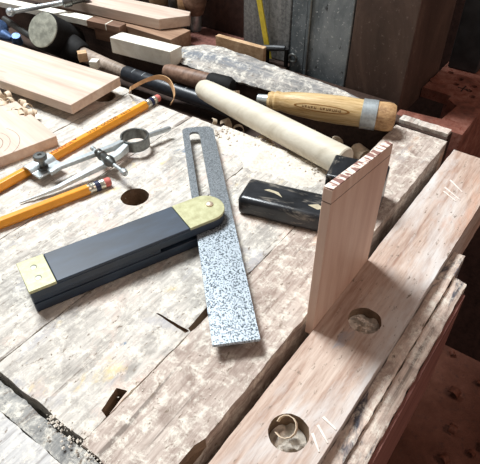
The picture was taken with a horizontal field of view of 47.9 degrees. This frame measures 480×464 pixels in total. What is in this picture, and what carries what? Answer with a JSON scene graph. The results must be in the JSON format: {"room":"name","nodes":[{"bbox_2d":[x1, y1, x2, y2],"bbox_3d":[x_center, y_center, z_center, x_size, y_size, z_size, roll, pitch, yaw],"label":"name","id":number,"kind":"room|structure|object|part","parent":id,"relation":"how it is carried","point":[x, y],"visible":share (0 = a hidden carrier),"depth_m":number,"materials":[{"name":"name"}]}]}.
{"room":"woodworking shop","nodes":[
{"label":"woodworking shop","id":0,"kind":"room"},
{"bbox_2d":[0,0,243,37],"bbox_3d":[-0.429,-0.503,0.768,1.238,1.200,0.016,26,48,26],"label":"wall","id":1,"kind":"structure","parent":0,"point":[226,16],"depth_m":0.59,"materials":[{"name":"wood"}]},
{"bbox_2d":[289,0,456,111],"bbox_3d":[0.124,-0.286,0.434,0.119,0.360,0.102,26,48,26],"label":"upper cabinet","id":2,"kind":"object","parent":1,"relation":"attached to","point":[389,50],"visible":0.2,"depth_m":0.48,"materials":[{"name":"grey paint"}]},
{"bbox_3d":[0.057,-0.283,0.430,0.016,0.360,0.008,26,48,26],"label":"door","id":3,"kind":"part","parent":2,"relation":"part of","materials":[{"name":"grey paint"}]},
{"bbox_3d":[0.082,-0.270,0.416,0.046,0.360,0.010,26,48,26],"label":"door","id":4,"kind":"part","parent":2,"relation":"part of","materials":[{"name":"grey paint"}]},
{"bbox_2d":[387,345,479,463],"bbox_3d":[0.000,0.357,0.720,3.000,0.020,2.400,0,42,0],"label":"floor","id":5,"kind":"structure","parent":0,"point":[426,436],"depth_m":0.80,"materials":[{"name":"brown wood"}]},
{"bbox_2d":[0,0,451,463],"bbox_3d":[-0.169,0.103,0.598,0.562,0.520,0.533,26,48,26],"label":"workbench","id":6,"kind":"object","parent":5,"relation":"on","point":[83,390],"depth_m":0.31,"materials":[{"name":"brown wood"}]},
{"bbox_2d":[4,90,11,96],"bbox_3d":[-0.206,-0.121,0.481,0.004,0.008,0.009,-30,50,-29],"label":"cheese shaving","id":7,"kind":"object","parent":6,"relation":"on","point":[7,93],"visible":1,"depth_m":0.48,"materials":[{"name":"beige wood"}]},
{"bbox_2d":[4,97,13,102],"bbox_3d":[-0.201,-0.115,0.471,0.009,0.007,0.005,14,44,15],"label":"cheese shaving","id":8,"kind":"object","parent":6,"relation":"on","point":[6,98],"visible":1,"depth_m":0.47,"materials":[{"name":"beige wood"}]},
{"bbox_2d":[0,20,22,45],"bbox_3d":[-0.261,-0.221,0.601,0.020,0.018,0.055,-29,49,-29],"label":"clamp","id":9,"kind":"object","parent":6,"relation":"on","point":[15,38],"visible":0.98,"depth_m":0.59,"materials":[{"name":"metal"}]},
{"bbox_3d":[-0.272,-0.231,0.612,0.018,0.017,0.018,26,48,26],"label":"knob","id":10,"kind":"part","parent":9,"relation":"part of","materials":[{"name":"blue metal"}]},
{"bbox_2d":[1,16,28,38],"bbox_3d":[-0.253,-0.234,0.628,0.082,0.015,0.008,32,51,31],"label":"rod","id":11,"kind":"object","parent":6,"relation":"on","point":[9,22],"visible":0.58,"depth_m":0.63,"materials":[{"name":"metal"}]},
{"bbox_2d":[18,99,25,105],"bbox_3d":[-0.190,-0.112,0.470,0.008,0.008,0.010,-16,44,-17],"label":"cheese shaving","id":12,"kind":"object","parent":6,"relation":"on","point":[21,102],"visible":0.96,"depth_m":0.47,"materials":[{"name":"beige wood"}]},
{"bbox_2d":[0,101,58,167],"bbox_3d":[-0.192,-0.078,0.434,0.060,0.009,0.076,-30,50,-29],"label":"board","id":13,"kind":"object","parent":6,"relation":"on","point":[21,136],"visible":0.98,"depth_m":0.43,"materials":[{"name":"brown wood"}]},
{"bbox_2d":[19,107,27,115],"bbox_3d":[-0.180,-0.100,0.452,0.007,0.010,0.011,-27,48,-27],"label":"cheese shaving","id":14,"kind":"object","parent":13,"relation":"on","point":[24,109],"visible":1,"depth_m":0.45,"materials":[{"name":"beige wood"}]},
{"bbox_2d":[0,177,111,229],"bbox_3d":[-0.170,0.001,0.347,0.190,0.008,0.008,-26,48,-26],"label":"pencil","id":15,"kind":"object","parent":6,"relation":"on","point":[46,205],"visible":1,"depth_m":0.37,"materials":[{"name":"orange wood"}]},
{"bbox_2d":[0,40,120,113],"bbox_3d":[-0.222,-0.159,0.512,0.230,0.009,0.061,22,46,23],"label":"board","id":16,"kind":"object","parent":6,"relation":"on","point":[67,86],"visible":1,"depth_m":0.48,"materials":[{"name":"beige wood"}]},
{"bbox_2d":[0,0,126,41],"bbox_3d":[-0.199,-0.235,0.600,0.175,0.022,0.020,19,45,20],"label":"dark offcut","id":17,"kind":"object","parent":6,"relation":"on","point":[101,34],"depth_m":0.58,"materials":[{"name":"brown wood"}]},
{"bbox_3d":[-0.200,-0.239,0.593,0.175,0.006,0.013,19,45,20],"label":"brown ended strip","id":18,"kind":"part","parent":17,"relation":"part of","materials":[{"name":"brown wood"}]},
{"bbox_2d":[0,94,160,192],"bbox_3d":[-0.129,-0.070,0.426,0.008,0.007,0.190,26,48,27],"label":"pencil","id":19,"kind":"object","parent":6,"relation":"on","point":[21,174],"visible":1,"depth_m":0.43,"materials":[{"name":"orange wood"}]},
{"bbox_2d":[77,50,87,61],"bbox_3d":[-0.159,-0.178,0.546,0.009,0.009,0.009,-14,44,-15],"label":"block","id":20,"kind":"object","parent":6,"relation":"on","point":[82,54],"visible":1,"depth_m":0.54,"materials":[{"name":"brown wood"}]},
{"bbox_2d":[19,126,170,203],"bbox_3d":[-0.103,-0.054,0.399,0.122,0.019,0.057,-14,43,-15],"label":"divider","id":21,"kind":"object","parent":6,"relation":"on","point":[43,164],"visible":1,"depth_m":0.40,"materials":[{"name":"metal"}]},
{"bbox_3d":[-0.117,-0.041,0.390,0.089,0.011,0.011,-31,50,-30],"label":"leg","id":22,"kind":"part","parent":21,"relation":"part of","materials":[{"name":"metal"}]},
{"bbox_3d":[-0.113,-0.056,0.402,0.061,0.006,0.006,-28,49,-28],"label":"leg","id":23,"kind":"part","parent":21,"relation":"part of","materials":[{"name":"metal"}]},
{"bbox_2d":[89,58,100,69],"bbox_3d":[-0.143,-0.166,0.534,0.008,0.008,0.008,7,42,7],"label":"block","id":24,"kind":"object","parent":6,"relation":"on","point":[94,63],"visible":0.89,"depth_m":0.53,"materials":[{"name":"brown wood"}]},
{"bbox_2d":[32,0,190,29],"bbox_3d":[-0.162,-0.257,0.606,0.242,0.011,0.034,20,46,21],"label":"board","id":25,"kind":"object","parent":6,"relation":"on","point":[150,15],"visible":1,"depth_m":0.58,"materials":[{"name":"beige wood"}]},
{"bbox_2d":[6,0,90,16],"bbox_3d":[-0.205,-0.243,0.579,0.089,0.012,0.011,-17,44,-18],"label":"bar","id":26,"kind":"object","parent":25,"relation":"on","point":[10,11],"visible":1,"depth_m":0.58,"materials":[{"name":"silver metal"}]},
{"bbox_3d":[-0.217,-0.239,0.575,0.055,0.007,0.005,-17,44,-18],"label":"rod","id":27,"kind":"part","parent":26,"relation":"part of","materials":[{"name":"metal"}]},
{"bbox_3d":[-0.138,-0.234,0.602,0.190,0.016,0.031,26,48,26],"label":"lower strip","id":28,"kind":"part","parent":6,"relation":"part of","materials":[{"name":"brown wood"}]},
{"bbox_2d":[28,12,234,119],"bbox_3d":[-0.109,-0.168,0.535,0.260,0.058,0.061,26,48,26],"label":"mallet","id":29,"kind":"object","parent":6,"relation":"on","point":[49,33],"visible":0.84,"depth_m":0.56,"materials":[{"name":"black rubber"}]},
{"bbox_2d":[60,35,89,63],"bbox_3d":[-0.181,-0.198,0.583,0.030,0.030,0.043,-33,51,-31],"label":"socket","id":30,"kind":"object","parent":29,"relation":"attached to","point":[69,44],"depth_m":0.57,"materials":[{"name":"black metal"}]},
{"bbox_3d":[-0.150,-0.181,0.566,0.092,0.022,0.018,26,48,26],"label":"handle","id":31,"kind":"part","parent":29,"relation":"part of","materials":[{"name":"grey wood"}]},
{"bbox_2d":[16,126,259,346],"bbox_3d":[-0.070,-0.009,0.349,0.129,0.019,0.214,-6,42,-7],"label":"sliding bevel","id":32,"kind":"object","parent":6,"relation":"on","point":[72,270],"visible":1,"depth_m":0.32,"materials":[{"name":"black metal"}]},
{"bbox_3d":[-0.114,0.023,0.302,0.015,0.002,0.026,-23,46,-23],"label":"plate","id":33,"kind":"part","parent":32,"relation":"part of","materials":[{"name":"gold metal"}]},
{"bbox_3d":[-0.024,-0.014,0.344,0.030,0.002,0.026,-23,46,-23],"label":"bolster plate","id":34,"kind":"part","parent":32,"relation":"part of","materials":[{"name":"gold metal"}]},
{"bbox_3d":[-0.018,-0.013,0.355,0.025,0.002,0.214,-6,42,-7],"label":"blade","id":35,"kind":"part","parent":32,"relation":"part of","materials":[{"name":"metal"}]},
{"bbox_2d":[110,32,181,65],"bbox_3d":[-0.096,-0.186,0.549,0.076,0.016,0.017,20,46,21],"label":"block","id":36,"kind":"object","parent":6,"relation":"on","point":[142,48],"visible":0.91,"depth_m":0.54,"materials":[{"name":"white wood"}]},
{"bbox_2d":[129,75,174,104],"bbox_3d":[-0.080,-0.128,0.482,0.044,0.020,0.024,0,42,0],"label":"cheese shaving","id":37,"kind":"object","parent":6,"relation":"on","point":[155,77],"visible":1,"depth_m":0.48,"materials":[{"name":"brown wood"}]},
{"bbox_2d":[149,0,167,6],"bbox_3d":[-0.091,-0.275,0.602,0.028,0.080,0.028,26,48,26],"label":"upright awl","id":38,"kind":"object","parent":6,"relation":"on","point":[156,2],"visible":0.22,"depth_m":0.60,"materials":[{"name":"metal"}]},
{"bbox_2d":[168,0,181,27],"bbox_3d":[-0.072,-0.270,0.581,0.020,0.100,0.020,26,48,26],"label":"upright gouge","id":39,"kind":"object","parent":6,"relation":"on","point":[172,3],"visible":0.25,"depth_m":0.59,"materials":[{"name":"metal"}]},
{"bbox_2d":[177,0,187,29],"bbox_3d":[-0.061,-0.261,0.571,0.015,0.100,0.015,26,48,26],"label":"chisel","id":40,"kind":"object","parent":6,"relation":"on","point":[179,2],"visible":0.14,"depth_m":0.58,"materials":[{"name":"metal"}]},
{"bbox_3d":[-0.061,-0.267,0.567,0.015,0.086,0.015,26,48,26],"label":"handle","id":41,"kind":"part","parent":40,"relation":"part of","materials":[{"name":"beige wood"}]},
{"bbox_3d":[-0.051,-0.148,0.515,0.051,0.016,0.016,19,45,20],"label":"handle","id":42,"kind":"part","parent":6,"relation":"part of","materials":[{"name":"brown wood"}]},
{"bbox_2d":[0,123,383,463],"bbox_3d":[-0.028,0.014,0.355,0.254,0.032,0.294,26,48,26],"label":"sawdust","id":43,"kind":"object","parent":6,"relation":"on","point":[256,154],"visible":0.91,"depth_m":0.40},
{"bbox_2d":[275,415,297,438],"bbox_3d":[0.022,0.090,0.250,0.010,0.011,0.012,21,46,22],"label":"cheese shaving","id":44,"kind":"object","parent":43,"relation":"on","point":[282,416],"visible":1,"depth_m":0.25,"materials":[{"name":"beige wood"}]},
{"bbox_2d":[183,0,206,31],"bbox_3d":[-0.049,-0.269,0.565,0.030,0.120,0.030,26,48,26],"label":"chisel","id":45,"kind":"object","parent":6,"relation":"on","point":[196,7],"visible":0.86,"depth_m":0.58,"materials":[{"name":"wood"}]},
{"bbox_3d":[-0.049,-0.248,0.584,0.028,0.023,0.028,26,48,26],"label":"handle","id":46,"kind":"part","parent":45,"relation":"part of","materials":[{"name":"brown wood"}]},
{"bbox_2d":[190,16,201,31],"bbox_3d":[-0.049,-0.232,0.598,0.014,0.020,0.014,26,48,26],"label":"socket","id":47,"kind":"object","parent":45,"relation":"attached to","point":[195,26],"depth_m":0.59,"materials":[{"name":"metal"}]},
{"bbox_3d":[-0.040,-0.145,0.511,0.075,0.019,0.019,20,45,21],"label":"tool handle","id":48,"kind":"part","parent":6,"relation":"part of","materials":[{"name":"brown wood"}]},
{"bbox_2d":[190,27,243,45],"bbox_3d":[-0.024,-0.204,0.581,0.076,0.002,0.046,26,48,26],"label":"board","id":49,"kind":"object","parent":6,"relation":"on","point":[206,36],"visible":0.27,"depth_m":0.59,"materials":[{"name":"red wood"}]},
{"bbox_2d":[220,118,231,127],"bbox_3d":[-0.012,-0.094,0.472,0.010,0.013,0.009,3,42,4],"label":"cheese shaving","id":50,"kind":"object","parent":6,"relation":"on","point":[227,121],"visible":0.83,"depth_m":0.47,"materials":[{"name":"beige wood"}]},
{"bbox_2d":[233,124,243,132],"bbox_3d":[-0.001,-0.089,0.470,0.010,0.009,0.006,2,42,2],"label":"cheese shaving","id":51,"kind":"object","parent":6,"relation":"on","point":[236,125],"visible":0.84,"depth_m":0.47,"materials":[{"name":"brown wood"}]},
{"bbox_3d":[0.001,-0.186,0.549,0.058,0.017,0.006,24,47,24],"label":"edge strip","id":52,"kind":"part","parent":6,"relation":"part of","materials":[{"name":"brown wood"}]},
{"bbox_2d":[257,135,266,139],"bbox_3d":[0.018,-0.076,0.445,0.009,0.008,0.006,-5,42,-6],"label":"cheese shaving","id":53,"kind":"object","parent":6,"relation":"on","point":[259,136],"visible":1,"depth_m":0.44,"materials":[{"name":"beige wood"}]},
{"bbox_2d":[244,0,292,61],"bbox_3d":[0.030,-0.298,0.462,0.058,0.300,0.017,26,48,26],"label":"board","id":54,"kind":"object","parent":6,"relation":"on","point":[278,13],"visible":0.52,"depth_m":0.53,"materials":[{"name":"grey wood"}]},
{"bbox_2d":[256,0,271,58],"bbox_3d":[0.007,-0.269,0.488,0.061,0.218,0.001,26,48,26],"label":"strap","id":55,"kind":"object","parent":54,"relation":"hanging from","point":[259,2],"visible":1,"depth_m":0.53,"materials":[{"name":"yellow fabric"}]},
{"bbox_2d":[195,80,353,170],"bbox_3d":[0.020,-0.089,0.436,0.022,0.022,0.161,-33,51,-31],"label":"wooden dowel","id":56,"kind":"object","parent":6,"relation":"on","point":[321,150],"visible":0.91,"depth_m":0.42,"materials":[{"name":"beige wood"}]},
{"bbox_2d":[238,179,322,231],"bbox_3d":[0.033,-0.018,0.362,0.066,0.015,0.026,14,44,16],"label":"bar","id":57,"kind":"object","parent":6,"relation":"on","point":[261,199],"visible":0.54,"depth_m":0.36,"materials":[{"name":"paint"}]},
{"bbox_3d":[0.040,-0.174,0.533,0.039,0.020,0.008,21,46,22],"label":"clamp bracket","id":58,"kind":"part","parent":6,"relation":"part of","materials":[{"name":"black metal"}]},
{"bbox_2d":[180,45,396,120],"bbox_3d":[0.034,-0.142,0.502,0.235,0.013,0.039,26,48,26],"label":"plank","id":59,"kind":"object","parent":6,"relation":"on","point":[246,70],"visible":0.68,"depth_m":0.51,"materials":[{"name":"grey wood"}]},
{"bbox_2d":[256,91,396,131],"bbox_3d":[0.070,-0.103,0.448,0.116,0.025,0.025,11,43,13],"label":"chisel","id":60,"kind":"object","parent":6,"relation":"on","point":[369,114],"visible":1,"depth_m":0.44,"materials":[{"name":"brown wood"}]},
{"bbox_3d":[0.061,-0.105,0.449,0.079,0.023,0.023,11,43,13],"label":"handle","id":61,"kind":"part","parent":60,"relation":"part of","materials":[{"name":"brown wood"}]},
{"bbox_2d":[332,136,343,143],"bbox_3d":[0.083,-0.076,0.468,0.012,0.014,0.012,21,46,22],"label":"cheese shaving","id":62,"kind":"object","parent":6,"relation":"on","point":[336,138],"visible":0.27,"depth_m":0.46,"materials":[{"name":"beige wood"}]},
{"bbox_2d":[208,150,479,463],"bbox_3d":[0.059,0.112,0.317,0.058,0.120,0.452,26,48,26],"label":"vise jaw","id":63,"kind":"object","parent":6,"relation":"attached to","point":[353,395],"visible":1,"depth_m":0.29,"materials":[{"name":"brown wood"}]},
{"bbox_2d":[305,141,392,333],"bbox_3d":[0.057,0.001,0.285,0.005,0.100,0.067,26,48,26],"label":"board","id":64,"kind":"object","parent":63,"relation":"in","point":[350,203],"visible":1,"depth_m":0.27,"materials":[{"name":"brown wood"}]},
{"bbox_2d":[325,155,389,211],"bbox_3d":[0.079,-0.032,0.369,0.038,0.026,0.027,15,44,16],"label":"block","id":65,"kind":"object","parent":6,"relation":"on","point":[340,163],"visible":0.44,"depth_m":0.36,"materials":[{"name":"paint"}]},
{"bbox_2d":[351,143,369,159],"bbox_3d":[0.102,-0.067,0.459,0.013,0.012,0.015,-21,46,-22],"label":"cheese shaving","id":66,"kind":"object","parent":6,"relation":"on","point":[359,151],"visible":0.66,"depth_m":0.46,"materials":[{"name":"brown wood"}]},
{"bbox_2d":[397,62,479,162],"bbox_3d":[0.213,-0.068,0.584,0.061,0.194,0.170,26,48,26],"label":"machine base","id":67,"kind":"object","parent":6,"relation":"attached to","point":[458,90],"visible":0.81,"depth_m":0.51,"materials":[{"name":"red wood"}]},
{"bbox_2d":[448,0,479,73],"bbox_3d":[0.231,-0.307,0.432,0.029,0.366,0.024,26,48,26],"label":"post","id":68,"kind":"object","parent":67,"relation":"on","point":[465,55],"visible":1,"depth_m":0.53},
{"bbox_2d":[439,452,450,463],"bbox_3d":[0.282,0.311,0.743,0.010,0.010,0.014,-16,44,-17],"label":"chip","id":69,"kind":"object","parent":5,"relation":"on","point":[445,456],"visible":1,"depth_m":0.74,"materials":[{"name":"brown wood"}]},
{"bbox_2d":[447,423,457,434],"bbox_3d":[0.306,0.282,0.776,0.012,0.011,0.014,23,47,24],"label":"chip","id":70,"kind":"object","parent":5,"relation":"on","point":[453,428],"visible":1,"depth_m":0.77,"materials":[{"name":"brown wood"}]},
{"bbox_2d":[447,386,460,399],"bbox_3d":[0.325,0.242,0.818,0.014,0.012,0.018,-33,51,-32],"label":"chip","id":71,"kind":"object","parent":5,"relation":"on","point":[453,389],"visible":1,"depth_m":0.81,"materials":[{"name":"brown wood"}]},
{"bbox_2d":[466,449,475,458],"bbox_3d":[0.322,0.307,0.750,0.009,0.008,0.011,-32,51,-30],"label":"chip","id":72,"kind":"object","parent":5,"relation":"on","point":[471,451],"visible":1,"depth_m":0.75,"materials":[{"name":"brown wood"}]},
{"bbox_2d":[406,0,479,361],"bbox_3d":[0.639,-0.123,0.341,1.162,1.200,0.017,26,48,26],"label":"wall","id":73,"kind":"structure","parent":0,"point":[464,335],"depth_m":0.79,"materials":[{"name":"brown wood"}]}
]}

